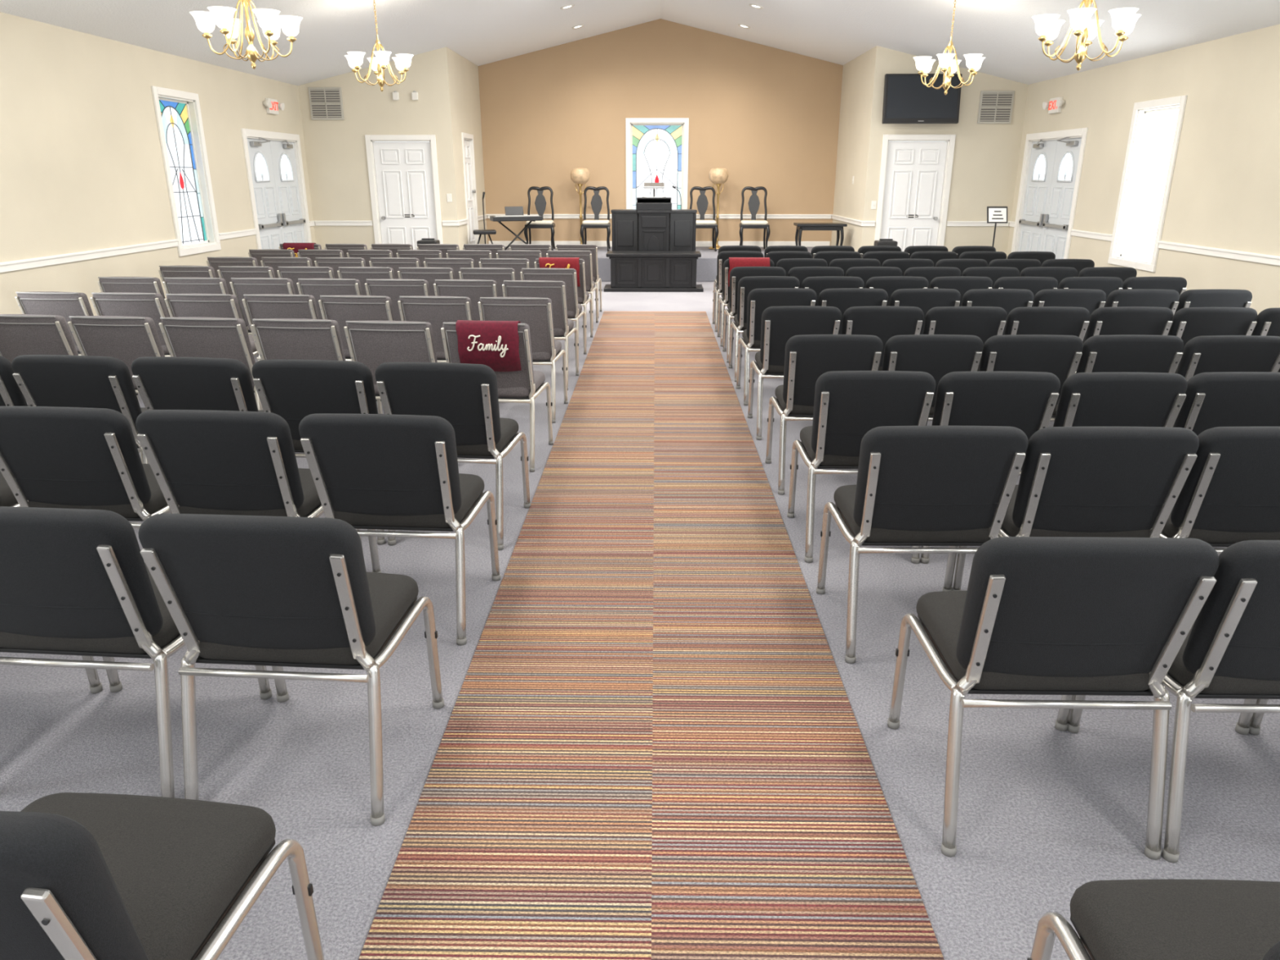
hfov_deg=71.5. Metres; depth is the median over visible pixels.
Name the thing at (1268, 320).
chair
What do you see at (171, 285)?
chair
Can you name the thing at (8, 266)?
trim
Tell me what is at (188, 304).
chair
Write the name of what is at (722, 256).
chair
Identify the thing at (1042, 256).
chair
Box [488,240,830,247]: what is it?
baseboard
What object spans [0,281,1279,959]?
floor
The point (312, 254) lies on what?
chair
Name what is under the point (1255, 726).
chair
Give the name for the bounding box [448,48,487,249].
wall
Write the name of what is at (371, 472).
chair
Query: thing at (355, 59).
chandelier
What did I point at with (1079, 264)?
chair
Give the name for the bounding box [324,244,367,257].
chair
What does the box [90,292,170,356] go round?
chair
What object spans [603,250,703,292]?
table
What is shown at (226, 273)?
chair
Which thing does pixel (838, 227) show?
side table
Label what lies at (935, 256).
chair
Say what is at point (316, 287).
chair
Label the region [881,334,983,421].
chair
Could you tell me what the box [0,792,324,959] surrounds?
chair
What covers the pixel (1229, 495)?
chair
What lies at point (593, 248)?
chair
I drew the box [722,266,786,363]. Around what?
chair
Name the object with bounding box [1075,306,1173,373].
chair
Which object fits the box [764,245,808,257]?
chair
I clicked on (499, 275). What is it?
chair
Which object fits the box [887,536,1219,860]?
chair
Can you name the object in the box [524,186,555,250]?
chair
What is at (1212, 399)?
chair
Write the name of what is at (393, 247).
chair
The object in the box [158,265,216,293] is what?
chair
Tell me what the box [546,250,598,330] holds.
chair
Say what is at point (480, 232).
bench
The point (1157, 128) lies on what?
window
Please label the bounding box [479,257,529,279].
chair
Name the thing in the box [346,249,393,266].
chair
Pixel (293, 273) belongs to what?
chair
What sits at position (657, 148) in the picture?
window
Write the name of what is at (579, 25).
recessed light
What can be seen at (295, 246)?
banner
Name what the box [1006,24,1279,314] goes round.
wall
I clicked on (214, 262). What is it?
chair
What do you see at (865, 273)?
chair
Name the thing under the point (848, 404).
chair
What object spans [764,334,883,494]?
chair
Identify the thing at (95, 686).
chair
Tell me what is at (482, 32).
ceiling
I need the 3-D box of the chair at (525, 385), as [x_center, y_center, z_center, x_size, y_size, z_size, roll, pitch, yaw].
[-0.808,-0.532,5.137,0.499,0.832,0.577,2,19,5]
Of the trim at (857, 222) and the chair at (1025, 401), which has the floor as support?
the chair at (1025, 401)
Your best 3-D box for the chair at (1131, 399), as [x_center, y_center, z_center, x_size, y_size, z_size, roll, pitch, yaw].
[1.962,-0.116,3.920,0.502,0.834,0.579,0,19,1]
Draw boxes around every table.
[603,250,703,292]
[793,222,847,245]
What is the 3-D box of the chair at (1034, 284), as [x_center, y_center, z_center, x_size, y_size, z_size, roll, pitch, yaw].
[3.010,-1.261,7.257,0.502,0.834,0.579,0,19,1]
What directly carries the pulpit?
on the floor
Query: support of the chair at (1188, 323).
on the floor
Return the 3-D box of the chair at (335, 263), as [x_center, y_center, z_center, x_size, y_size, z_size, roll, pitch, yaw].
[-2.862,-1.815,8.875,0.499,0.832,0.577,1,19,3]
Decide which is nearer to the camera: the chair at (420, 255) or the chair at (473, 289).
the chair at (473, 289)
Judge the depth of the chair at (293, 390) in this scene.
3.82 m
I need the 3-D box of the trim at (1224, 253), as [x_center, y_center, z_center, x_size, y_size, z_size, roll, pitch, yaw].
[5.415,-1.097,5.345,0.030,0.075,17.000,0,19,1]
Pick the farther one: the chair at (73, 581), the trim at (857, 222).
the trim at (857, 222)
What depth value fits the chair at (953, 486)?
2.90 m
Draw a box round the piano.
[489,206,542,250]
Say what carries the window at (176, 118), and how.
in the wall at (82, 166)
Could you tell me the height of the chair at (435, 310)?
0.832 m
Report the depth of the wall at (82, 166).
8.31 m
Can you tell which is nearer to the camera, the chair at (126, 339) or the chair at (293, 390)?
the chair at (293, 390)
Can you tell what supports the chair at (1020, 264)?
on the floor
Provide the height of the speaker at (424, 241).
0.725 m
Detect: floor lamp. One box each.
[570,168,590,244]
[708,168,728,249]
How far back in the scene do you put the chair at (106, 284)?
6.90 m
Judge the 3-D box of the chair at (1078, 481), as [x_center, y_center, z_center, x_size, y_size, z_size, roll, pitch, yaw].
[1.507,0.148,3.152,0.542,0.834,0.579,0,19,1]
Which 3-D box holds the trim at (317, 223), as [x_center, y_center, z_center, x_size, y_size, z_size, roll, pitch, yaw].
[-3.819,-4.290,14.651,2.200,0.075,2.430,0,19,1]
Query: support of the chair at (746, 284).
on the floor
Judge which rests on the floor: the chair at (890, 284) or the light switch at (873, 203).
the chair at (890, 284)
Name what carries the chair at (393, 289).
on the floor
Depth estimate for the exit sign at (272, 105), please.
11.97 m
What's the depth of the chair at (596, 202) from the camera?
15.10 m
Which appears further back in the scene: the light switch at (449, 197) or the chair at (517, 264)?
the light switch at (449, 197)
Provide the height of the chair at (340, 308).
0.832 m
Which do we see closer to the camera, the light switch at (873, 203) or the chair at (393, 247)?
the chair at (393, 247)
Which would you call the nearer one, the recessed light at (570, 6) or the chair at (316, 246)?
the chair at (316, 246)
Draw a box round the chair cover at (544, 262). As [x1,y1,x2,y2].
[538,257,580,286]
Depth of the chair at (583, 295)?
8.55 m
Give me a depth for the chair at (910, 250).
9.87 m
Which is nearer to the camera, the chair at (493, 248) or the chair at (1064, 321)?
the chair at (1064, 321)
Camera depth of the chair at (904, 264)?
8.35 m
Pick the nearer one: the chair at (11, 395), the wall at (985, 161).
the chair at (11, 395)
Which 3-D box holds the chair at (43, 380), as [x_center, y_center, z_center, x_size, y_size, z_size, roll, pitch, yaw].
[-2.493,-0.231,4.256,0.542,0.834,0.579,2,19,6]
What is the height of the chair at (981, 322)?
0.834 m
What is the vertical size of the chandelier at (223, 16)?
0.987 m
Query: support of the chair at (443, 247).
on the floor
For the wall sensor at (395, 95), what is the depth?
12.91 m
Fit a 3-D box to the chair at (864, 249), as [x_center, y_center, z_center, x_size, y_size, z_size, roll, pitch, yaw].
[2.678,-2.289,10.252,0.502,0.834,0.579,0,19,1]
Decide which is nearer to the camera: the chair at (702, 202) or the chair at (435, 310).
the chair at (435, 310)
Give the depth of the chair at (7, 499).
3.31 m
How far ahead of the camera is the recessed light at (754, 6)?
11.95 m
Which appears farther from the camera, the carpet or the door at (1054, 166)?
the door at (1054, 166)
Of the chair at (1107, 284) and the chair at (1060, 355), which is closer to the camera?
the chair at (1060, 355)
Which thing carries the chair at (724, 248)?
on the floor
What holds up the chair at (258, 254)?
on the floor
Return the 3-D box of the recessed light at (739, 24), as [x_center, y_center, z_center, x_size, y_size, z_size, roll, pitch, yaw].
[1.591,-6.926,13.562,0.199,0.077,0.199,3,19,8]
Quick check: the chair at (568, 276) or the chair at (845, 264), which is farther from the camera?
the chair at (845, 264)
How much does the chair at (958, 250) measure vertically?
0.834 m
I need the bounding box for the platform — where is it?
[504,246,813,281]
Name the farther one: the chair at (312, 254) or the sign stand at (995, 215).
the sign stand at (995, 215)
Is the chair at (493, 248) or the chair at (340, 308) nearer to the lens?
the chair at (340, 308)
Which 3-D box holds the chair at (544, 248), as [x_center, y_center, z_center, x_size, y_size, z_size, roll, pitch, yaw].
[-1.244,-2.369,10.490,0.499,0.832,0.577,1,19,1]
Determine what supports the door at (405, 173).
in the wall at (335, 150)
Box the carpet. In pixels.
[358,311,944,959]
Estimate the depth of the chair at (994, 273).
7.61 m
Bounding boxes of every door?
[240,128,311,249]
[364,134,443,249]
[461,132,479,244]
[874,134,955,251]
[1010,127,1088,258]
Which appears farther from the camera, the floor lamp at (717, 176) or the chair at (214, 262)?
the floor lamp at (717, 176)
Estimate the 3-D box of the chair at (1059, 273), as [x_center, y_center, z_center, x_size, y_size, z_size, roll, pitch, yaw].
[3.523,-1.512,7.990,0.502,0.834,0.579,0,19,1]
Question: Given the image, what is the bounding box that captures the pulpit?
[610,185,697,251]
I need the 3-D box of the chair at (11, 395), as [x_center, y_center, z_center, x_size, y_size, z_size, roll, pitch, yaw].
[-3.042,-0.250,4.311,0.542,0.834,0.579,2,19,6]
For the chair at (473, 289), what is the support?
on the floor
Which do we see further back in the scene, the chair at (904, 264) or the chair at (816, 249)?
the chair at (816, 249)
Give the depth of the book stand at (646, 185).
13.15 m
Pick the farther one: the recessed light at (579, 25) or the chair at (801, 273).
the recessed light at (579, 25)
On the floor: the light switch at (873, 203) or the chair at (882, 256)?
the chair at (882, 256)
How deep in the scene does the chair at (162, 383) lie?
3.87 m
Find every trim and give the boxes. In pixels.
[0,220,315,272]
[315,213,487,226]
[487,213,831,218]
[831,213,1008,226]
[1008,221,1279,266]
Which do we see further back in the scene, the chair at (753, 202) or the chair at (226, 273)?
the chair at (753, 202)
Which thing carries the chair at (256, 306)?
on the floor
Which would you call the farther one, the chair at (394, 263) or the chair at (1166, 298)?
the chair at (394, 263)
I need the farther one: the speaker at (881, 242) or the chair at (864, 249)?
the speaker at (881, 242)
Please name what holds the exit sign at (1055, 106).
attached to the wall at (1224, 192)
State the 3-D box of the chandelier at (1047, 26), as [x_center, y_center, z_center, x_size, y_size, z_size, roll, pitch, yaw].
[3.260,-3.522,6.453,0.774,1.014,0.695,0,19,1]
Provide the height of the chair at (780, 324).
0.834 m
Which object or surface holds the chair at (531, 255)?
on the floor
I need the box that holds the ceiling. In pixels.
[0,0,1279,85]
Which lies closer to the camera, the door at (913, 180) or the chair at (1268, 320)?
the chair at (1268, 320)
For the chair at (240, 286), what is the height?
0.832 m
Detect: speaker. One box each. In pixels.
[417,238,439,245]
[874,239,897,245]
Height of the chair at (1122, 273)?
0.834 m
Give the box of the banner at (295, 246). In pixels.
[282,242,315,257]
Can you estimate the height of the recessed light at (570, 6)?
0.077 m
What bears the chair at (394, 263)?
on the floor
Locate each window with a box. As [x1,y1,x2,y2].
[151,85,221,256]
[625,118,688,208]
[1107,95,1187,271]
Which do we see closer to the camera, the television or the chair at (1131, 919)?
the chair at (1131, 919)
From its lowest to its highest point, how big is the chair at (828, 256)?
0.834 m
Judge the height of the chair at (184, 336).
0.832 m
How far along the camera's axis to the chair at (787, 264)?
8.38 m
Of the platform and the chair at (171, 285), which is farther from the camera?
the platform
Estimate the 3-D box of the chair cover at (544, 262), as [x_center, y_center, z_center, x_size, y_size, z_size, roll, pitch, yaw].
[-0.758,-1.971,8.445,0.389,0.278,0.157,1,19,3]
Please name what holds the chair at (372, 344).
on the floor
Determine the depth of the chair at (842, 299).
6.18 m
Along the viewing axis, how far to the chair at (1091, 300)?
6.15 m
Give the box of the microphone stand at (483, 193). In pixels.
[482,191,485,244]
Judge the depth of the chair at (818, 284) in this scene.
6.90 m
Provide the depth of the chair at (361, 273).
7.64 m
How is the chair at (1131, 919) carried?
on the floor
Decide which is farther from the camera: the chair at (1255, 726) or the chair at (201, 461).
the chair at (201, 461)
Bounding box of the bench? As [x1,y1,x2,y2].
[472,229,496,244]
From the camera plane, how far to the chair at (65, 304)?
6.03 m
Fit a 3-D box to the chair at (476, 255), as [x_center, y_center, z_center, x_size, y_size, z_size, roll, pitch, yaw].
[-1.788,-2.102,9.711,0.499,0.832,0.577,1,19,2]
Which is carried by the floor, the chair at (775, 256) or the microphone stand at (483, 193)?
the chair at (775, 256)
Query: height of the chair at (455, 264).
0.832 m
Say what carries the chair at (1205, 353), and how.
on the floor
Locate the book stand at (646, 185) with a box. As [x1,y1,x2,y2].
[644,182,664,196]
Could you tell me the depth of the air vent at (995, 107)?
12.84 m
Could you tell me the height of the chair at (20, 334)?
0.832 m
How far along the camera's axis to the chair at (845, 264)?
8.37 m
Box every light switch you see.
[446,193,452,201]
[871,200,876,208]
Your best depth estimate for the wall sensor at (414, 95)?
12.91 m
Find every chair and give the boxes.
[0,314,137,398]
[0,355,29,406]
[0,406,171,528]
[0,471,20,506]
[0,506,271,797]
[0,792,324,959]
[11,355,149,463]
[14,291,93,355]
[67,315,164,393]
[81,655,102,693]
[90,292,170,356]
[97,276,170,317]
[131,356,309,468]
[135,409,363,551]
[138,513,444,826]
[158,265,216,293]
[159,316,260,409]
[162,277,247,327]
[164,293,258,355]
[206,257,257,277]
[217,266,275,294]
[229,277,295,334]
[242,293,319,410]
[248,248,294,266]
[251,318,382,413]
[251,359,385,545]
[260,257,312,278]
[276,266,334,294]
[278,244,321,249]
[297,248,343,266]
[297,278,362,319]
[298,413,500,645]
[314,257,365,278]
[318,295,395,360]
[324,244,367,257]
[337,266,395,295]
[343,320,437,399]
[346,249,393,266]
[364,279,430,320]
[368,257,420,279]
[370,244,413,257]
[374,362,530,550]
[395,249,442,266]
[397,266,454,295]
[397,295,473,362]
[417,244,459,257]
[423,257,475,279]
[433,279,497,320]
[440,321,553,471]
[446,249,492,267]
[458,267,515,297]
[462,244,505,257]
[478,297,568,422]
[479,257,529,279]
[496,249,542,268]
[502,280,578,390]
[509,244,551,257]
[520,267,586,359]
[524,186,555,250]
[534,258,592,346]
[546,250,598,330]
[555,244,602,318]
[580,186,610,251]
[689,186,718,251]
[711,250,764,332]
[712,245,761,293]
[717,258,773,346]
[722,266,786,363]
[728,275,799,382]
[736,288,817,405]
[738,186,770,248]
[747,306,841,439]
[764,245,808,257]
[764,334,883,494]
[765,251,812,266]
[776,257,827,276]
[786,370,935,564]
[787,266,844,288]
[801,275,864,306]
[810,245,854,258]
[813,251,861,266]
[816,425,1028,663]
[817,288,888,334]
[829,258,880,276]
[841,306,924,370]
[844,266,902,288]
[857,245,901,258]
[862,251,909,266]
[865,275,928,306]
[881,258,933,275]
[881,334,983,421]
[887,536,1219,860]
[889,288,960,334]
[903,266,960,288]
[904,245,948,258]
[910,251,957,266]
[920,371,1060,564]
[922,306,1007,371]
[928,275,992,306]
[935,258,987,276]
[951,245,995,258]
[951,426,1199,591]
[958,251,1006,265]
[961,266,1019,288]
[961,288,1033,334]
[978,334,1083,421]
[987,258,1040,276]
[993,276,1057,306]
[1004,306,1089,340]
[1007,251,1055,266]
[1019,266,1077,288]
[1026,879,1279,959]
[1031,288,1106,342]
[1040,258,1094,276]
[1053,372,1187,426]
[1057,276,1123,306]
[1066,540,1279,862]
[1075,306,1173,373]
[1075,334,1183,373]
[1078,266,1137,281]
[1105,288,1179,315]
[1121,276,1186,295]
[1160,426,1279,554]
[1167,288,1252,334]
[1167,306,1257,373]
[1173,372,1279,435]
[1176,335,1279,381]
[1248,698,1268,734]
[1251,307,1279,336]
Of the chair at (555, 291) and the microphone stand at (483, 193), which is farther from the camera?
the microphone stand at (483, 193)
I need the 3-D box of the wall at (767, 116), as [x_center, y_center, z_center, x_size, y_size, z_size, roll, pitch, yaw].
[0.337,-5.758,15.439,6.430,4.030,0.150,0,19,1]
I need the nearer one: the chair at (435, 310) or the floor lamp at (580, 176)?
the chair at (435, 310)
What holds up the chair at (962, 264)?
on the floor
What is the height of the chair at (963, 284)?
0.834 m
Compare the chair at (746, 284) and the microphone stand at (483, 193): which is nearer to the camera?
the chair at (746, 284)
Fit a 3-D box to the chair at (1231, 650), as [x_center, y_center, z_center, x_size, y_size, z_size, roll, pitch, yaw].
[1.548,0.447,2.281,0.542,0.834,0.579,0,19,1]
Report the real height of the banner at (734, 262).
0.278 m
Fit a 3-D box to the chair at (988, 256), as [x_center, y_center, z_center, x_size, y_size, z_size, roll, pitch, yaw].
[3.550,-2.040,9.528,0.502,0.834,0.579,0,19,1]
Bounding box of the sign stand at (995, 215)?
[986,206,1007,246]
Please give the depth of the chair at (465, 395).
3.80 m
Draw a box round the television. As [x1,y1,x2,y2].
[881,73,962,124]
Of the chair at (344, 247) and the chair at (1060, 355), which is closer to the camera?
the chair at (1060, 355)
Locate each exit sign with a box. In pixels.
[262,97,284,115]
[1042,97,1065,114]
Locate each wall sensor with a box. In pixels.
[391,91,399,100]
[411,90,418,100]
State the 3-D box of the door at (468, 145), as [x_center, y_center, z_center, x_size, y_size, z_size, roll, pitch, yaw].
[-2.803,-4.633,14.426,0.175,1.835,0.850,0,19,1]
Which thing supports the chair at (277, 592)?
on the floor
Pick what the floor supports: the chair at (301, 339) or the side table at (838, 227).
the chair at (301, 339)
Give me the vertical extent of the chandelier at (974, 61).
0.978 m
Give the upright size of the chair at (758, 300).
0.834 m
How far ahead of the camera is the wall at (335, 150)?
13.12 m
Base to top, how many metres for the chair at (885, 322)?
0.834 m
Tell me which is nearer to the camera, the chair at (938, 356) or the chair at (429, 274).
the chair at (938, 356)
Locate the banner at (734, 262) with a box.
[728,257,769,286]
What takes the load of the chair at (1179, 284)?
on the floor
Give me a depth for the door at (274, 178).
12.26 m
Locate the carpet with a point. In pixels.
(652, 746)
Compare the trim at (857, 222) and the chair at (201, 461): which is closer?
the chair at (201, 461)
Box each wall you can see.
[0,12,315,315]
[297,46,461,249]
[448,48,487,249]
[478,18,843,247]
[831,47,874,252]
[858,45,1028,253]
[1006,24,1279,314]
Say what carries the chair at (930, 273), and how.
on the floor
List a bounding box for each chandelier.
[189,0,302,69]
[344,0,413,91]
[913,0,985,94]
[1031,0,1141,71]
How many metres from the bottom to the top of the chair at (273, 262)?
0.832 m
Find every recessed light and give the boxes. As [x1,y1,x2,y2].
[560,4,574,9]
[571,24,584,29]
[737,23,750,28]
[748,3,763,8]
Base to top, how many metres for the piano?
0.723 m
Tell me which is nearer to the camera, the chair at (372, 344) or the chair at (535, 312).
the chair at (372, 344)
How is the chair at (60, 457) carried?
on the floor
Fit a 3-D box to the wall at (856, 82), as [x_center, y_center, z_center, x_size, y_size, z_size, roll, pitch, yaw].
[3.457,-5.016,14.370,0.150,3.322,2.250,0,19,1]
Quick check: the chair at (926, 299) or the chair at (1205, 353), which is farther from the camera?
the chair at (926, 299)
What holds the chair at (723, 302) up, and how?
on the floor
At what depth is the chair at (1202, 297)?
6.13 m
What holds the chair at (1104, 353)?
on the floor
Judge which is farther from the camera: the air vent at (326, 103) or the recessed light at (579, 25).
the recessed light at (579, 25)
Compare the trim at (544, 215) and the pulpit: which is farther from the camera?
the trim at (544, 215)
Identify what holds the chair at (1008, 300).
on the floor
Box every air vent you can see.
[307,87,344,119]
[977,90,1014,124]

